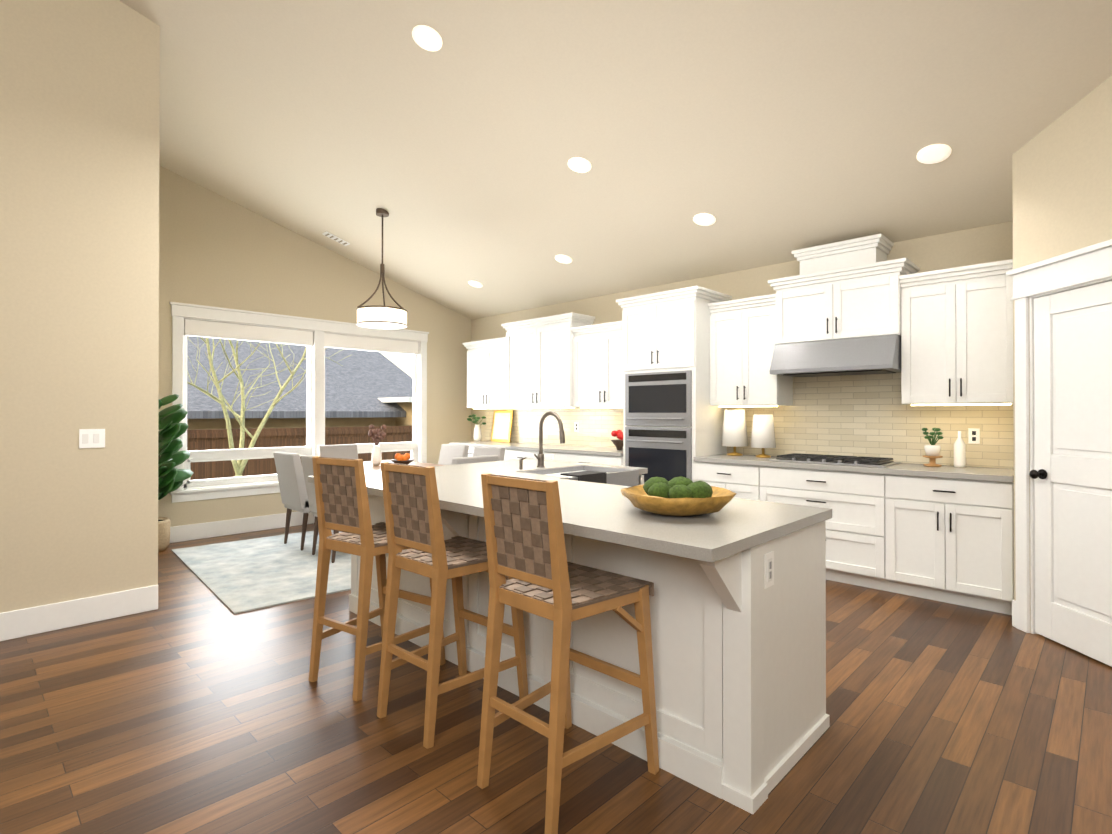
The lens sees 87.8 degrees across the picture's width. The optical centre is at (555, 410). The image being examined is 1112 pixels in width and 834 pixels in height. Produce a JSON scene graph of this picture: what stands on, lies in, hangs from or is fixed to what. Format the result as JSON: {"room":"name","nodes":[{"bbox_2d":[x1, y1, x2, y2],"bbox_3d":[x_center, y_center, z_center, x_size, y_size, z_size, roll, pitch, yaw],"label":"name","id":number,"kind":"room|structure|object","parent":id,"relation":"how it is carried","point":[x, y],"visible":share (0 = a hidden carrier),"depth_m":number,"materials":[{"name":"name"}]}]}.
{"room":"kitchen","nodes":[
{"label":"kitchen","id":0,"kind":"room"},
{"bbox_2d":[0,0,159,612],"bbox_3d":[-4.572,-1.507,2.130,0.150,5.700,5.200,0,0,44],"label":"wall","id":1,"kind":"structure","parent":0,"point":[79,198],"depth_m":3.63,"materials":[{"name":"paint"}]},
{"bbox_2d":[0,585,157,640],"bbox_3d":[-4.513,1.261,2.059,0.016,0.165,5.200,0,0,44],"label":"baseboard","id":2,"kind":"structure","parent":1,"relation":"attached to","point":[19,623],"depth_m":3.61,"materials":[{"name":"paint"}]},
{"bbox_2d":[79,429,104,447],"bbox_3d":[-2.954,0.181,3.680,0.009,0.120,0.130,0,0,44],"label":"switch plate","id":3,"kind":"object","parent":1,"relation":"attached to","point":[91,438],"visible":1,"depth_m":3.68,"materials":[{"name":"white plastic"}]},
{"bbox_2d":[158,165,470,526],"bbox_3d":[-2.867,-1.482,7.172,0.150,5.700,4.720,0,0,44],"label":"wall","id":4,"kind":"structure","parent":0,"point":[216,250],"depth_m":6.58,"materials":[{"name":"paint"}]},
{"bbox_2d":[170,511,314,542],"bbox_3d":[-2.806,1.285,7.100,0.020,0.165,4.420,0,0,44],"label":"baseboard","id":5,"kind":"structure","parent":4,"relation":"attached to","point":[181,533],"depth_m":6.34,"materials":[{"name":"paint"}]},
{"bbox_2d":[169,302,428,502],"bbox_3d":[-2.925,-0.072,7.069,0.200,2.060,3.100,0,0,44],"label":"window","id":6,"kind":"structure","parent":4,"relation":"in","point":[316,341],"depth_m":6.76,"materials":[{"name":"paint"}]},
{"bbox_2d":[0,523,1111,833],"bbox_3d":[-0.901,1.391,1.639,10.950,0.100,10.220,0,0,44],"label":"floor","id":7,"kind":"structure","parent":0,"point":[192,703],"depth_m":2.34,"materials":[{"name":"brown wood"}]},
{"bbox_2d":[158,394,192,551],"bbox_3d":[-3.772,0.601,5.556,0.573,1.519,0.510,0,0,44],"label":"fiddle-leaf fig plant","id":8,"kind":"object","parent":7,"relation":"on","point":[171,456],"visible":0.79,"depth_m":5.57,"materials":[{"name":"green plant"}]},
{"bbox_2d":[171,530,350,613],"bbox_3d":[-1.716,1.355,5.790,3.250,0.011,2.370,0,0,-42],"label":"rug","id":9,"kind":"object","parent":7,"relation":"on","point":[237,577],"visible":0.36,"depth_m":4.87,"materials":[{"name":"grey fabric"}]},
{"bbox_2d":[273,452,309,550],"bbox_3d":[-2.447,0.882,5.804,0.480,0.930,0.588,0,0,44],"label":"dining chair","id":10,"kind":"object","parent":9,"relation":"on","point":[291,479],"visible":0.56,"depth_m":5.54,"materials":[{"name":"grey fabric"}]},
{"bbox_2d":[301,455,338,562],"bbox_3d":[-1.973,0.880,5.345,0.480,0.930,0.588,0,0,44],"label":"dining chair","id":11,"kind":"object","parent":9,"relation":"on","point":[307,463],"visible":0.21,"depth_m":5.27,"materials":[{"name":"grey fabric"}]},
{"bbox_2d":[317,444,357,458],"bbox_3d":[-2.486,0.888,6.876,0.588,0.930,0.480,0,0,44],"label":"dining chair","id":12,"kind":"object","parent":9,"relation":"on","point":[347,451],"visible":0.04,"depth_m":7.02,"materials":[{"name":"grey fabric"}]},
{"bbox_2d":[363,460,442,471],"bbox_3d":[-1.693,0.976,6.108,1.800,0.746,1.000,0,0,44],"label":"dining table","id":13,"kind":"object","parent":9,"relation":"on","point":[369,466],"visible":0.02,"depth_m":6.29,"materials":[{"name":"white wood"}]},
{"bbox_2d":[368,424,413,465],"bbox_3d":[-1.801,0.379,6.312,0.444,0.445,0.408,0,0,44],"label":"centrepiece","id":14,"kind":"object","parent":13,"relation":"on","point":[376,459],"visible":1,"depth_m":6.26,"materials":[{"name":"white ceramic"}]},
{"bbox_2d":[438,444,468,464],"bbox_3d":[-1.413,0.888,6.873,0.480,0.930,0.588,0,0,44],"label":"dining chair","id":15,"kind":"object","parent":9,"relation":"on","point":[448,452],"visible":0.12,"depth_m":7.02,"materials":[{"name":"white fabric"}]},
{"bbox_2d":[451,455,498,464],"bbox_3d":[-0.899,0.880,5.341,0.588,0.930,0.480,0,0,44],"label":"dining chair","id":16,"kind":"object","parent":9,"relation":"on","point":[474,459],"visible":0.04,"depth_m":5.12,"materials":[{"name":"fabric"}]},
{"bbox_2d":[473,446,504,460],"bbox_3d":[-0.939,0.885,6.414,0.480,0.930,0.588,0,0,44],"label":"dining chair","id":17,"kind":"object","parent":9,"relation":"on","point":[485,451],"visible":0.02,"depth_m":6.53,"materials":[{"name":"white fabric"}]},
{"bbox_2d":[309,456,445,700],"bbox_3d":[-0.928,0.790,2.987,0.471,1.118,0.525,0,0,34],"label":"stool","id":18,"kind":"object","parent":7,"relation":"on","point":[342,501],"visible":0.85,"depth_m":2.83,"materials":[{"name":"brown wood"}]},
{"bbox_2d":[377,462,527,748],"bbox_3d":[-0.480,0.788,2.617,0.472,1.118,0.541,0,0,44],"label":"stool","id":19,"kind":"object","parent":7,"relation":"on","point":[413,519],"visible":0.94,"depth_m":2.49,"materials":[{"name":"brown wood"}]},
{"bbox_2d":[468,446,488,456],"bbox_3d":[-0.888,0.929,7.880,0.993,0.886,0.629,0,0,44],"label":"base cabinet","id":20,"kind":"object","parent":7,"relation":"on","point":[471,448],"depth_m":7.67,"materials":[{"name":"white paint"}]},
{"bbox_2d":[504,450,552,460],"bbox_3d":[-0.174,0.926,7.189,0.994,0.886,0.629,0,0,44],"label":"base cabinet","id":21,"kind":"object","parent":7,"relation":"on","point":[509,454],"depth_m":6.96,"materials":[{"name":"white paint"}]},
{"bbox_2d":[477,473,658,833],"bbox_3d":[0.033,0.786,2.126,0.471,1.118,0.525,0,0,44],"label":"stool","id":22,"kind":"object","parent":7,"relation":"on","point":[525,543],"visible":1,"depth_m":2.01,"materials":[{"name":"brown wood"}]},
{"bbox_2d":[553,454,620,465],"bbox_3d":[0.540,0.922,6.498,0.993,0.886,0.629,0,0,44],"label":"base cabinet","id":23,"kind":"object","parent":7,"relation":"on","point":[604,459],"depth_m":6.24,"materials":[{"name":"white paint"}]},
{"bbox_2d":[449,442,620,457],"bbox_3d":[-0.181,0.463,7.185,2.980,0.040,0.647,0,0,44],"label":"countertop","id":24,"kind":"structure","parent":23,"relation":"on","point":[612,451],"depth_m":6.82,"materials":[{"name":"grey stone"}]},
{"bbox_2d":[467,414,485,440],"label":"potted plant","id":25,"kind":"object","parent":24,"relation":"on","point":[477,436],"depth_m":8.20,"materials":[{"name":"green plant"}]},
{"bbox_2d":[491,410,512,441],"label":"picture frame","id":26,"kind":"object","parent":24,"relation":"on","point":[502,425],"depth_m":8.07,"materials":[{"name":"gold metal"}]},
{"bbox_2d":[611,430,622,449],"bbox_3d":[0.694,0.326,6.321,0.190,0.222,0.187,0,0,44],"label":"flower vase","id":27,"kind":"object","parent":24,"relation":"on","point":[618,444],"visible":0.92,"depth_m":6.28,"materials":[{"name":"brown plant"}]},
{"bbox_2d":[349,471,831,813],"bbox_3d":[0.155,0.907,3.452,2.850,0.885,1.850,0,0,44],"label":"kitchen island","id":28,"kind":"object","parent":7,"relation":"on","point":[737,600],"depth_m":2.19,"materials":[{"name":"white paint"}]},
{"bbox_2d":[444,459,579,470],"bbox_3d":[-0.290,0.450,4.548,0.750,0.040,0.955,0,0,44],"label":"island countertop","id":29,"kind":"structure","parent":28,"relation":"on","point":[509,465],"depth_m":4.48,"materials":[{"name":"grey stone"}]},
{"bbox_2d":[516,457,527,470],"bbox_3d":[-0.239,0.383,4.162,0.064,0.090,0.026,0,0,44],"label":"soap dispenser","id":30,"kind":"object","parent":29,"relation":"on","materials":[{"name":"metal"}]},
{"bbox_2d":[308,467,831,562],"bbox_3d":[-0.180,0.443,3.130,2.880,0.040,1.120,0,0,44],"label":"island countertop","id":31,"kind":"structure","parent":28,"relation":"on","point":[600,512],"depth_m":2.27,"materials":[{"name":"grey stone"}]},
{"bbox_2d":[532,463,635,478],"bbox_3d":[0.151,0.547,4.090,0.520,0.231,0.720,0,0,44],"label":"sink","id":32,"kind":"object","parent":31,"relation":"in","point":[582,472],"depth_m":4.21,"materials":[{"name":"grey metal"}]},
{"bbox_2d":[621,476,736,515],"bbox_3d":[0.504,0.344,2.361,0.460,0.144,0.464,0,0,44],"label":"moss bowl","id":33,"kind":"object","parent":31,"relation":"on","point":[680,496],"visible":1,"depth_m":2.24,"materials":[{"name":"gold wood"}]},
{"bbox_2d":[621,290,728,483],"bbox_3d":[1.197,0.140,5.864,0.840,2.444,0.633,0,0,44],"label":"tall cabinet","id":34,"kind":"object","parent":7,"relation":"on","point":[668,420],"depth_m":5.58,"materials":[{"name":"white paint"}]},
{"bbox_2d":[697,462,760,500],"bbox_3d":[1.723,0.917,5.354,0.620,0.886,0.629,0,0,44],"label":"base cabinet","id":35,"kind":"object","parent":7,"relation":"on","point":[745,481],"depth_m":5.07,"materials":[{"name":"white paint"}]},
{"bbox_2d":[761,466,896,592],"bbox_3d":[2.291,0.914,4.804,1.088,0.886,0.629,0,0,44],"label":"base cabinet","id":36,"kind":"object","parent":7,"relation":"on","point":[861,531],"depth_m":4.41,"materials":[{"name":"white paint"}]},
{"bbox_2d":[693,454,1013,481],"bbox_3d":[2.329,0.451,4.757,2.325,0.040,0.647,0,0,44],"label":"countertop","id":37,"kind":"structure","parent":36,"relation":"on","point":[914,469],"depth_m":4.40,"materials":[{"name":"grey stone"}]},
{"bbox_2d":[897,474,1013,614],"bbox_3d":[2.904,0.911,4.212,0.745,0.886,0.629,0,0,44],"label":"base cabinet","id":38,"kind":"object","parent":7,"relation":"on","point":[955,536],"depth_m":3.95,"materials":[{"name":"white paint"}]},
{"bbox_2d":[119,0,1111,319],"bbox_3d":[-0.901,-2.846,1.660,10.950,3.062,10.220,0,0,44],"label":"ceiling","id":39,"kind":"structure","parent":0,"point":[767,132],"depth_m":4.08,"materials":[{"name":"paint"}]},
{"bbox_2d":[322,231,349,245],"bbox_3d":[-2.582,-2.011,6.786,0.120,0.088,0.291,0,0,44],"label":"ceiling vent","id":40,"kind":"object","parent":39,"relation":"in","point":[335,238],"visible":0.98,"depth_m":6.78,"materials":[{"name":"metal"}]},
{"bbox_2d":[357,208,406,328],"bbox_3d":[-1.785,-1.465,5.925,0.500,1.202,0.509,0,0,44],"label":"pendant light","id":41,"kind":"object","parent":39,"relation":"hanging from","point":[379,317],"visible":1,"depth_m":5.79,"materials":[{"name":"white glass"}]},
{"bbox_2d":[412,25,441,50],"bbox_3d":[-0.803,-2.320,3.606,0.190,0.057,0.184,0,0,44],"label":"recessed light","id":42,"kind":"object","parent":39,"relation":"in","point":[425,37],"visible":1,"depth_m":3.60,"materials":[{"name":"white"}]},
{"bbox_2d":[468,280,482,287],"bbox_3d":[-1.021,-1.596,7.319,0.190,0.057,0.184,0,0,44],"label":"recessed light","id":43,"kind":"object","parent":39,"relation":"in","point":[475,284],"visible":1,"depth_m":7.31,"materials":[{"name":"white"}]},
{"bbox_2d":[555,255,571,263],"bbox_3d":[0.080,-1.616,6.185,0.190,0.057,0.184,0,0,44],"label":"recessed light","id":44,"kind":"object","parent":39,"relation":"in","point":[564,259],"visible":1,"depth_m":6.18,"materials":[{"name":"white"}]},
{"bbox_2d":[568,157,590,172],"bbox_3d":[0.185,-1.932,4.554,0.190,0.057,0.184,0,0,44],"label":"recessed light","id":45,"kind":"object","parent":39,"relation":"in","point":[579,164],"visible":1,"depth_m":4.54,"materials":[{"name":"white"}]},
{"bbox_2d":[693,213,715,225],"bbox_3d":[1.274,-1.636,4.960,0.190,0.057,0.184,0,0,44],"label":"recessed light","id":46,"kind":"object","parent":39,"relation":"in","point":[704,219],"visible":1,"depth_m":4.95,"materials":[{"name":"white"}]},
{"bbox_2d":[917,144,950,163],"bbox_3d":[2.447,-1.658,3.742,0.190,0.057,0.184,0,0,44],"label":"recessed light","id":47,"kind":"object","parent":39,"relation":"in","point":[933,153],"visible":1,"depth_m":3.73,"materials":[{"name":"white"}]},
{"bbox_2d":[471,221,1012,440],"bbox_3d":[2.495,-1.492,5.164,10.950,5.700,0.150,0,0,44],"label":"wall","id":48,"kind":"structure","parent":0,"point":[981,245],"depth_m":5.56,"materials":[{"name":"paint"}]},
{"bbox_2d":[465,342,500,409],"bbox_3d":[-0.828,-0.464,8.023,0.890,0.874,0.349,0,0,44],"label":"upper cabinet","id":49,"kind":"object","parent":48,"relation":"attached to","point":[483,359],"depth_m":7.93,"materials":[{"name":"white paint"}]},
{"bbox_2d":[501,314,596,409],"bbox_3d":[-0.109,-0.553,7.300,1.278,1.044,0.389,0,0,44],"label":"upper cabinet","id":50,"kind":"object","parent":48,"relation":"attached to","point":[539,359],"depth_m":7.12,"materials":[{"name":"white paint"}]},
{"bbox_2d":[574,422,578,431],"bbox_3d":[0.256,0.211,7.192,0.070,0.115,0.007,0,0,44],"label":"electrical outlet plate","id":51,"kind":"object","parent":48,"relation":"attached to","point":[576,424],"depth_m":7.19,"materials":[{"name":"white plastic"}]},
{"bbox_2d":[577,326,620,409],"bbox_3d":[0.656,-0.471,6.587,0.940,0.874,0.349,0,0,44],"label":"upper cabinet","id":52,"kind":"object","parent":48,"relation":"attached to","point":[599,350],"depth_m":6.52,"materials":[{"name":"white paint"}]},
{"bbox_2d":[709,302,796,405],"bbox_3d":[1.835,-0.502,5.447,0.660,0.924,0.349,0,0,44],"label":"upper cabinet","id":53,"kind":"object","parent":48,"relation":"attached to","point":[737,376],"depth_m":5.32,"materials":[{"name":"white paint"}]},
{"bbox_2d":[765,262,912,373],"bbox_3d":[2.355,-0.715,4.822,0.960,0.744,0.526,0,0,44],"label":"upper cabinet","id":54,"kind":"object","parent":48,"relation":"attached to","point":[853,367],"depth_m":4.69,"materials":[{"name":"white paint"}]},
{"bbox_2d":[897,266,1012,405],"bbox_3d":[3.015,-0.507,4.305,0.705,0.924,0.349,0,0,44],"label":"upper cabinet","id":55,"kind":"object","parent":48,"relation":"attached to","point":[957,329],"depth_m":4.17,"materials":[{"name":"white paint"}]},
{"bbox_2d":[968,428,979,443],"bbox_3d":[3.167,0.197,4.376,0.070,0.115,0.007,0,0,44],"label":"electrical outlet plate","id":56,"kind":"object","parent":48,"relation":"attached to","point":[973,435],"depth_m":4.37,"materials":[{"name":"white plastic"}]},
{"bbox_2d":[1012,75,1111,632],"bbox_3d":[2.937,-1.502,3.080,0.120,5.700,1.100,0,0,-1],"label":"wall","id":57,"kind":"structure","parent":0,"point":[1062,181],"depth_m":3.26,"materials":[{"name":"paint"}]},
{"bbox_2d":[1006,239,1111,666],"bbox_3d":[2.905,0.238,3.111,0.182,2.220,1.020,0,0,-1],"label":"door","id":58,"kind":"structure","parent":57,"relation":"attached to","point":[1063,366],"depth_m":3.27,"materials":[{"name":"paint"}]},
{"label":"outside","id":59,"kind":"structure","parent":0,"visible":0},
{"bbox_3d":[-11.692,2.489,21.660,32.690,0.100,45.000,0,0,44],"label":"ground","id":60,"kind":"structure","parent":59,"visible":0},
{"bbox_2d":[187,336,350,476],"bbox_3d":[-5.027,-0.177,9.178,3.136,5.119,3.239,0,0,44],"label":"tree","id":61,"kind":"object","parent":60,"relation":"on","point":[239,466],"visible":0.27,"depth_m":9.19,"materials":[{"name":"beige plant"}]},
{"bbox_2d":[187,426,411,479],"bbox_3d":[-3.349,1.393,14.290,0.140,2.020,40.000,0,0,44],"label":"fence","id":62,"kind":"object","parent":60,"relation":"on","point":[207,439],"depth_m":11.67,"materials":[{"name":"brown wood"}]},
{"bbox_2d":[187,336,411,429],"bbox_3d":[-17.744,-0.912,6.173,9.550,6.550,44.300,0,0,44],"label":"roof","id":63,"kind":"structure","parent":60,"relation":"on","point":[365,388],"depth_m":14.27,"materials":[{"name":"grey"}]}
]}

